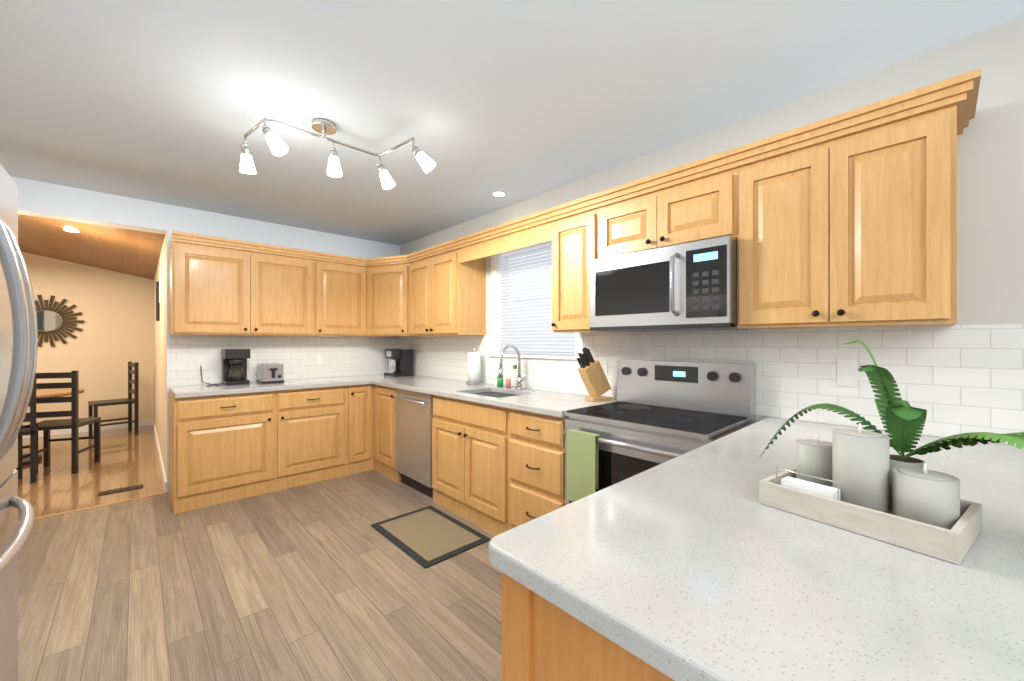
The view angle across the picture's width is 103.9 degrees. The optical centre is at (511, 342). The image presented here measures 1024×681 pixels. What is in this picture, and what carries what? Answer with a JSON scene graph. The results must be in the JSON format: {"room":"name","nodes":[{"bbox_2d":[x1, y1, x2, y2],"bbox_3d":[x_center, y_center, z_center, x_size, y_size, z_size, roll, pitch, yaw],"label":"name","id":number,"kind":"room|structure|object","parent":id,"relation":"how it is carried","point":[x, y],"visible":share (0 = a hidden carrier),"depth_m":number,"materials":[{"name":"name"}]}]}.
{"room":"kitchen","nodes":[
{"label":"kitchen","id":0,"kind":"room"},
{"bbox_2d":[21,251,153,425],"bbox_3d":[-7.328,-0.498,4.859,4.680,3.600,0.150,0,0,-43],"label":"wall","id":1,"kind":"structure","parent":0,"point":[107,344],"depth_m":5.91,"materials":[{"name":"beige paint"}]},
{"bbox_2d":[35,295,83,346],"bbox_3d":[-6.454,-0.298,5.549,0.720,0.716,0.028,0,0,-43],"label":"sunburst mirror","id":2,"kind":"object","parent":1,"relation":"attached to","point":[49,321],"visible":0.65,"depth_m":5.60,"materials":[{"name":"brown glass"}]},
{"bbox_2d":[23,419,151,438],"bbox_3d":[-7.262,1.257,4.810,4.410,0.090,0.012,0,0,-43],"label":"baseboard","id":3,"kind":"structure","parent":1,"relation":"attached to","point":[85,428],"depth_m":5.82,"materials":[{"name":"white wood"}]},
{"bbox_2d":[18,214,164,279],"bbox_3d":[-5.985,-1.405,3.445,4.410,0.834,3.750,0,0,-43],"label":"ceiling","id":4,"kind":"structure","parent":0,"point":[130,252],"depth_m":4.47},
{"bbox_2d":[64,229,78,231],"bbox_3d":[-4.327,-1.098,3.934,0.098,0.008,0.098,0,0,35],"label":"recessed light","id":5,"kind":"object","parent":4,"relation":"in","point":[70,230],"depth_m":3.92,"materials":[{"name":"white"}]},
{"bbox_2d":[18,213,165,234],"bbox_3d":[-4.711,-1.633,2.083,4.410,1.330,0.020,0,0,-43],"label":"wall","id":6,"kind":"structure","parent":0,"point":[18,213],"depth_m":3.26,"materials":[{"name":"beige paint"}]},
{"bbox_2d":[154,233,166,479],"bbox_3d":[-4.280,-0.498,4.938,0.120,3.600,3.900,0,0,-43],"label":"wall","id":7,"kind":"structure","parent":0,"point":[160,374],"depth_m":4.27,"materials":[{"name":"beige paint"}]},
{"bbox_2d":[156,266,160,320],"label":"picture frame","id":8,"kind":"object","parent":7,"relation":"attached to","point":[158,284],"depth_m":4.59,"materials":[{"name":"black plastic"}]},
{"bbox_2d":[152,419,166,491],"bbox_3d":[-4.318,1.257,4.882,0.012,0.090,3.870,0,0,-43],"label":"baseboard","id":9,"kind":"structure","parent":7,"relation":"attached to","point":[156,438],"depth_m":4.18,"materials":[{"name":"white wood"}]},
{"bbox_2d":[10,176,399,491],"bbox_3d":[-3.853,0.052,2.770,6.600,2.500,0.150,0,0,-43],"label":"wall","id":10,"kind":"structure","parent":0,"point":[45,199],"depth_m":3.48,"materials":[{"name":"white paint"}]},
{"bbox_2d":[170,236,261,334],"bbox_3d":[-2.647,-0.457,3.569,0.602,0.777,0.330,0,0,-43],"label":"upper cabinet","id":11,"kind":"object","parent":10,"relation":"attached to","point":[216,289],"depth_m":3.44,"materials":[{"name":"brown wood"}]},
{"bbox_2d":[169,335,396,385],"bbox_3d":[-2.189,0.157,4.219,2.160,0.450,0.008,0,0,-43],"label":"tile backsplash","id":12,"kind":"structure","parent":10,"relation":"attached to","point":[342,355],"depth_m":4.10,"materials":[{"name":"white tile"}]},
{"bbox_2d":[196,356,205,368],"label":"outlet plates","id":13,"kind":"object","parent":12,"relation":"attached to","point":[200,360],"depth_m":3.62,"materials":[{"name":"white plastic"}]},
{"bbox_2d":[315,354,322,364],"label":"outlet plates","id":14,"kind":"object","parent":12,"relation":"attached to","point":[318,357],"depth_m":4.31,"materials":[{"name":"white plastic"}]},
{"bbox_2d":[262,248,305,335],"bbox_3d":[-2.269,-0.457,3.924,0.675,0.777,0.330,0,0,-43],"label":"upper cabinet","id":15,"kind":"object","parent":10,"relation":"attached to","point":[283,273],"depth_m":3.80,"materials":[{"name":"brown wood"}]},
{"bbox_2d":[306,252,361,335],"bbox_3d":[-1.873,-0.457,4.254,0.646,0.777,0.389,0,0,-43],"label":"upper cabinet","id":16,"kind":"object","parent":10,"relation":"attached to","point":[333,284],"depth_m":4.11,"materials":[{"name":"brown wood"}]},
{"bbox_2d":[18,425,501,680],"bbox_3d":[-2.743,1.325,1.583,6.600,0.054,10.900,0,0,-43],"label":"floor","id":17,"kind":"structure","parent":0,"point":[324,580],"depth_m":2.14,"materials":[{"name":"brown wood"}]},
{"bbox_2d":[0,163,37,680],"bbox_3d":[-1.431,0.412,0.653,0.845,1.780,0.910,0,0,-43],"label":"refrigerator","id":18,"kind":"object","parent":17,"relation":"on","point":[18,338],"visible":1,"depth_m":1.06,"materials":[{"name":"silver metal"}]},
{"bbox_2d":[18,373,37,483],"bbox_3d":[-4.724,0.792,3.701,0.440,1.020,0.440,0,0,42],"label":"dining chair","id":19,"kind":"object","parent":17,"relation":"on","point":[31,430],"visible":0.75,"depth_m":3.70,"materials":[{"name":"black wood"}]},
{"bbox_2d":[23,387,83,465],"bbox_3d":[-5.449,0.922,4.255,1.240,0.760,1.240,0,0,-43],"label":"dining table","id":20,"kind":"object","parent":17,"relation":"on","point":[57,392],"visible":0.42,"depth_m":4.35,"materials":[{"name":"brown wood"}]},
{"bbox_2d":[15,371,100,478],"bbox_3d":[-4.605,0.792,4.086,0.440,1.020,0.440,0,0,-23],"label":"dining chair","id":21,"kind":"object","parent":17,"relation":"on","point":[75,422],"visible":0.77,"depth_m":3.96,"materials":[{"name":"black wood"}]},
{"bbox_2d":[88,362,138,440],"bbox_3d":[-5.560,0.792,5.589,0.440,1.020,0.440,0,0,37],"label":"dining chair","id":22,"kind":"object","parent":17,"relation":"on","point":[93,406],"visible":0.9,"depth_m":5.62,"materials":[{"name":"black wood"}]},
{"bbox_2d":[98,484,142,495],"bbox_3d":[-3.436,1.298,3.523,0.280,0.006,0.120,0,0,-43],"label":"floor vent","id":23,"kind":"object","parent":17,"relation":"in","point":[112,491],"visible":1,"depth_m":3.51,"materials":[{"name":"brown metal"}]},
{"bbox_2d":[170,390,285,513],"bbox_3d":[-2.487,0.863,3.507,0.750,0.880,0.620,0,0,-43],"label":"base cabinet","id":24,"kind":"object","parent":17,"relation":"on","point":[227,448],"depth_m":3.26,"materials":[{"name":"brown wood"}]},
{"bbox_2d":[170,376,369,397],"bbox_3d":[-2.202,0.402,3.752,1.500,0.040,0.652,0,0,-43],"label":"countertop","id":25,"kind":"structure","parent":24,"relation":"on","point":[186,391],"depth_m":3.53,"materials":[{"name":"stone"}]},
{"bbox_2d":[221,349,249,385],"bbox_3d":[-2.529,0.221,3.666,0.192,0.320,0.210,0,0,-43],"label":"coffee maker","id":26,"kind":"object","parent":25,"relation":"on","point":[234,366],"visible":1,"depth_m":3.61,"materials":[{"name":"black plastic"}]},
{"bbox_2d":[200,366,221,385],"bbox_3d":[-2.659,0.294,3.571,0.166,0.168,0.275,0,0,-43],"label":"cord","id":27,"kind":"object","parent":26,"relation":"attached to","point":[208,383],"visible":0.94,"depth_m":3.58,"materials":[{"name":"black plastic"}]},
{"bbox_2d":[256,363,283,383],"bbox_3d":[-2.306,0.292,3.824,0.180,0.177,0.275,0,0,-43],"label":"toaster","id":28,"kind":"object","parent":25,"relation":"on","point":[269,373],"visible":1,"depth_m":3.74,"materials":[{"name":"silver metal"}]},
{"bbox_2d":[286,385,353,488],"bbox_3d":[-2.049,0.863,3.917,0.754,0.880,0.620,0,0,-43],"label":"base cabinet","id":29,"kind":"object","parent":17,"relation":"on","point":[319,421],"depth_m":3.73,"materials":[{"name":"brown wood"}]},
{"bbox_2d":[354,384,373,473],"bbox_3d":[-1.722,0.863,4.223,0.421,0.880,0.620,0,0,-43],"label":"base cabinet","id":30,"kind":"object","parent":17,"relation":"on","point":[363,394],"depth_m":4.03,"materials":[{"name":"brown wood"}]},
{"bbox_2d":[366,374,409,377],"bbox_3d":[-1.439,0.402,4.472,0.360,0.040,0.646,0,0,-43],"label":"countertop","id":31,"kind":"structure","parent":30,"relation":"on","point":[379,375],"depth_m":4.48,"materials":[{"name":"stone"}]},
{"bbox_2d":[393,389,432,497],"bbox_3d":[-0.660,0.865,3.683,0.666,0.875,0.596,0,0,-43],"label":"dishwasher","id":32,"kind":"object","parent":17,"relation":"on","point":[414,414],"visible":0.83,"depth_m":3.46,"materials":[{"name":"silver metal"}]},
{"bbox_2d":[374,385,453,481],"bbox_3d":[-1.027,0.863,4.112,0.620,0.880,0.527,0,0,-43],"label":"base cabinet","id":33,"kind":"object","parent":17,"relation":"on","point":[384,402],"depth_m":3.85,"materials":[{"name":"brown wood"}]},
{"bbox_2d":[371,506,490,568],"bbox_3d":[-0.571,1.297,2.739,0.490,0.010,0.740,0,0,-43],"label":"area rug","id":34,"kind":"object","parent":17,"relation":"on","point":[427,537],"visible":0.93,"depth_m":2.68,"materials":[{"name":"beige fabric"}]},
{"bbox_2d":[432,409,505,534],"bbox_3d":[-0.122,0.960,3.144,0.620,0.686,0.918,0,0,-43],"label":"base cabinet","id":35,"kind":"object","parent":17,"relation":"on","point":[496,470],"depth_m":2.89,"materials":[{"name":"brown wood"}]},
{"bbox_2d":[494,406,566,530],"bbox_3d":[0.331,0.863,2.660,0.620,0.880,0.558,0,0,-43],"label":"base cabinet","id":36,"kind":"object","parent":17,"relation":"on","point":[535,443],"depth_m":2.44,"materials":[{"name":"brown wood"}]},
{"bbox_2d":[358,375,616,417],"bbox_3d":[-0.559,0.402,3.590,0.652,0.040,3.135,0,0,-43],"label":"countertop","id":37,"kind":"structure","parent":36,"relation":"on","point":[551,403],"depth_m":3.21,"materials":[{"name":"stone"}]},
{"bbox_2d":[384,348,412,376],"bbox_3d":[-1.308,0.226,4.596,0.228,0.310,0.280,0,0,-43],"label":"coffee machine","id":38,"kind":"object","parent":37,"relation":"on","point":[400,362],"visible":1,"depth_m":4.52,"materials":[{"name":"black plastic"}]},
{"bbox_2d":[466,347,482,384],"bbox_3d":[-0.346,0.212,3.676,0.150,0.338,0.150,0,0,-43],"label":"paper towel holder","id":39,"kind":"object","parent":37,"relation":"on","point":[474,367],"visible":1,"depth_m":3.63,"materials":[{"name":"white paper"}]},
{"bbox_2d":[474,392,517,397],"bbox_3d":[-0.135,0.514,3.092,0.414,0.184,0.564,0,0,-43],"label":"sink basin","id":40,"kind":"object","parent":37,"relation":"in","point":[495,394],"visible":0.02,"depth_m":3.35,"materials":[{"name":"silver metal"}]},
{"bbox_2d":[497,368,502,386],"bbox_3d":[-0.100,0.301,3.411,0.051,0.160,0.054,0,0,8],"label":"soap bottle","id":41,"kind":"object","parent":37,"relation":"on","point":[500,382],"depth_m":3.39,"materials":[{"name":"green plastic"}]},
{"bbox_2d":[506,376,510,387],"bbox_3d":[-0.031,0.330,3.368,0.043,0.100,0.043,0,0,32],"label":"soap bottle","id":42,"kind":"object","parent":37,"relation":"on","point":[508,381],"depth_m":3.35,"materials":[{"name":"pink plastic"}]},
{"bbox_2d":[498,344,526,388],"bbox_3d":[0.011,0.198,3.188,0.256,0.365,0.119,0,0,-43],"label":"faucet","id":43,"kind":"object","parent":37,"relation":"on","point":[519,380],"visible":1,"depth_m":3.23,"materials":[{"name":"silver metal"}]},
{"bbox_2d":[513,365,516,387],"bbox_3d":[0.026,0.283,3.352,0.037,0.195,0.037,0,0,26],"label":"dish brush","id":44,"kind":"object","parent":37,"relation":"on","point":[514,366],"depth_m":3.35,"materials":[{"name":"plastic"}]},
{"bbox_2d":[576,347,612,401],"bbox_3d":[0.537,0.206,2.627,0.238,0.349,0.090,0,0,-23],"label":"knife block","id":45,"kind":"object","parent":37,"relation":"on","point":[593,377],"visible":1,"depth_m":2.59,"materials":[{"name":"brown wood"}]},
{"bbox_2d":[502,390,609,405],"bbox_3d":[0.261,0.402,2.657,0.360,0.040,0.650,0,0,-43],"label":"countertop","id":46,"kind":"structure","parent":36,"relation":"on","point":[534,395],"depth_m":2.77,"materials":[{"name":"stone"}]},
{"bbox_2d":[502,572,673,680],"bbox_3d":[0.974,0.863,1.078,1.858,0.879,0.923,0,0,-43],"label":"base cabinet","id":47,"kind":"object","parent":17,"relation":"on","point":[543,639],"depth_m":0.70,"materials":[{"name":"brown wood"}]},
{"bbox_2d":[488,417,1023,680],"bbox_3d":[0.962,0.402,1.061,1.886,0.040,0.975,0,0,-43],"label":"countertop","id":48,"kind":"structure","parent":47,"relation":"on","point":[701,563],"depth_m":0.66,"materials":[{"name":"stone"}]},
{"bbox_2d":[759,466,981,564],"bbox_3d":[0.770,0.354,0.882,0.230,0.052,0.320,0,0,-34],"label":"tray","id":49,"kind":"object","parent":48,"relation":"on","point":[955,543],"visible":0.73,"depth_m":0.78,"materials":[{"name":"beige wood"}]},
{"bbox_2d":[776,467,839,500],"bbox_3d":[0.663,0.329,0.894,0.040,0.076,0.120,0,0,-34],"label":"napkin holder","id":50,"kind":"object","parent":49,"relation":"on","point":[814,488],"visible":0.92,"depth_m":0.88,"materials":[{"name":"white plastic"}]},
{"bbox_2d":[796,434,831,486],"bbox_3d":[0.753,0.297,0.988,0.086,0.140,0.086,0,0,-43],"label":"candle","id":51,"kind":"object","parent":49,"relation":"on","point":[813,457],"visible":0.67,"depth_m":0.96,"materials":[{"name":"grey wax"}]},
{"bbox_2d":[832,423,889,513],"bbox_3d":[0.760,0.273,0.875,0.094,0.190,0.094,0,0,-43],"label":"candle","id":52,"kind":"object","parent":49,"relation":"on","point":[860,466],"visible":0.9,"depth_m":0.84,"materials":[{"name":"grey wax"}]},
{"bbox_2d":[890,455,924,509],"bbox_3d":[0.858,0.311,0.878,0.067,0.113,0.067,0,0,-43],"label":"pot","id":53,"kind":"object","parent":49,"relation":"on","point":[897,461],"visible":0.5,"depth_m":0.87,"materials":[{"name":"grey ceramic"}]},
{"bbox_2d":[759,339,1023,457],"bbox_3d":[0.908,0.163,0.816,0.300,0.340,0.760,0,0,-43],"label":"fern plant","id":54,"kind":"object","parent":53,"relation":"in","point":[903,420],"visible":1,"depth_m":0.86,"materials":[{"name":"green plant"}]},
{"bbox_2d":[892,463,959,529],"bbox_3d":[0.822,0.304,0.797,0.094,0.127,0.093,0,0,-43],"label":"candle","id":55,"kind":"object","parent":49,"relation":"on","point":[926,496],"visible":0.83,"depth_m":0.77,"materials":[{"name":"grey wax"}]},
{"bbox_2d":[563,359,755,504],"bbox_3d":[0.760,0.707,2.143,0.696,1.190,0.774,0,0,-43],"label":"range","id":56,"kind":"object","parent":17,"relation":"on","point":[658,412],"visible":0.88,"depth_m":2.09,"materials":[{"name":"silver metal"}]},
{"bbox_2d":[567,429,599,501],"bbox_3d":[0.367,0.649,2.072,0.043,0.366,0.180,0,0,-43],"label":"towel","id":57,"kind":"object","parent":56,"relation":"hanging from","point":[582,464],"visible":0.88,"depth_m":2.05,"materials":[{"name":"green fabric"}]},
{"bbox_2d":[0,0,1023,245],"bbox_3d":[-0.312,-1.223,1.290,3.750,0.050,7.150,0,0,-43],"label":"ceiling","id":58,"kind":"structure","parent":0,"point":[172,102],"depth_m":1.88,"materials":[{"name":"white paint"}]},
{"bbox_2d":[240,118,435,189],"bbox_3d":[-0.963,-1.062,2.222,0.809,0.271,0.774,0,0,-43],"label":"track light","id":59,"kind":"object","parent":58,"relation":"attached to","point":[324,127],"visible":1,"depth_m":2.19,"materials":[{"name":"white glass"}]},
{"bbox_2d":[492,191,505,196],"bbox_3d":[-0.106,-1.195,3.228,0.109,0.006,0.109,0,0,38],"label":"recessed light","id":60,"kind":"object","parent":58,"relation":"in","point":[498,193],"depth_m":3.22,"materials":[{"name":"white"}]},
{"bbox_2d":[400,16,1023,445],"bbox_3d":[1.003,0.052,2.520,0.150,2.500,7.150,0,0,-43],"label":"wall","id":61,"kind":"structure","parent":0,"point":[990,214],"depth_m":1.57,"materials":[{"name":"white paint"}]},
{"bbox_2d":[362,256,409,336],"bbox_3d":[-1.315,-0.457,4.429,0.621,0.777,0.891,0,0,-43],"label":"upper cabinet","id":62,"kind":"object","parent":61,"relation":"attached to","point":[385,280],"depth_m":4.25,"materials":[{"name":"brown wood"}]},
{"bbox_2d":[410,252,433,335],"bbox_3d":[-0.821,-0.457,4.095,0.361,0.777,0.561,0,0,-43],"label":"upper cabinet","id":63,"kind":"object","parent":61,"relation":"attached to","point":[422,265],"depth_m":3.95,"materials":[{"name":"brown wood"}]},
{"bbox_2d":[434,244,489,335],"bbox_3d":[-0.532,-0.457,3.809,0.330,0.777,0.490,0,0,-43],"label":"upper cabinet","id":64,"kind":"object","parent":61,"relation":"attached to","point":[459,270],"depth_m":3.63,"materials":[{"name":"brown wood"}]},
{"bbox_2d":[488,246,583,367],"bbox_3d":[0.205,-0.353,3.329,0.160,1.090,1.080,0,0,-43],"label":"window","id":65,"kind":"structure","parent":61,"relation":"in","point":[566,361],"depth_m":3.54,"materials":[{"name":"white"}]},
{"bbox_2d":[500,241,574,355],"bbox_3d":[0.207,-0.357,3.330,0.045,0.915,0.872,0,0,-43],"label":"window blind","id":66,"kind":"object","parent":65,"relation":"attached to","point":[533,339],"visible":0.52,"depth_m":3.37,"materials":[{"name":"grey plastic"}]},
{"bbox_2d":[546,200,614,332],"bbox_3d":[0.508,-0.457,2.697,0.330,0.777,0.375,0,0,-43],"label":"upper cabinet","id":67,"kind":"object","parent":61,"relation":"attached to","point":[573,233],"depth_m":2.58,"materials":[{"name":"brown wood"}]},
{"bbox_2d":[598,188,641,258],"bbox_3d":[0.790,-0.671,2.396,0.330,0.347,0.450,0,0,-43],"label":"upper cabinet","id":68,"kind":"object","parent":61,"relation":"attached to","point":[620,216],"depth_m":2.33,"materials":[{"name":"brown wood"}]},
{"bbox_2d":[642,156,737,250],"bbox_3d":[1.015,-0.671,2.155,0.330,0.347,0.450,0,0,-43],"label":"upper cabinet","id":69,"kind":"object","parent":61,"relation":"attached to","point":[700,204],"depth_m":2.03,"materials":[{"name":"brown wood"}]},
{"bbox_2d":[590,235,744,331],"bbox_3d":[0.849,-0.280,2.225,0.454,0.420,0.774,0,0,-43],"label":"over-the-range microwave","id":70,"kind":"object","parent":69,"relation":"attached to","point":[686,286],"visible":1,"depth_m":2.04,"materials":[{"name":"silver metal"}]},
{"bbox_2d":[397,324,1023,446],"bbox_3d":[0.382,0.157,3.068,0.007,0.450,5.200,0,0,-43],"label":"tile backsplash","id":71,"kind":"structure","parent":61,"relation":"attached to","point":[955,379],"depth_m":1.87,"materials":[{"name":"white tile"}]},
{"bbox_2d":[599,357,607,374],"label":"outlet plates","id":72,"kind":"object","parent":71,"relation":"attached to","point":[603,361],"depth_m":2.78,"materials":[{"name":"white plastic"}]},
{"bbox_2d":[837,360,856,386],"label":"outlet plates","id":73,"kind":"object","parent":71,"relation":"attached to","point":[846,373],"depth_m":1.83,"materials":[{"name":"white plastic"}]},
{"bbox_2d":[737,136,805,328],"bbox_3d":[1.308,-0.457,1.842,0.330,0.777,0.407,0,0,-43],"label":"upper cabinet","id":74,"kind":"object","parent":61,"relation":"attached to","point":[771,242],"depth_m":1.77,"materials":[{"name":"brown wood"}]},
{"bbox_2d":[806,88,961,327],"bbox_3d":[1.505,-0.457,1.632,0.330,0.777,0.407,0,0,-43],"label":"upper cabinet","id":75,"kind":"object","parent":61,"relation":"attached to","point":[846,219],"depth_m":1.51,"materials":[{"name":"brown wood"}]}
]}

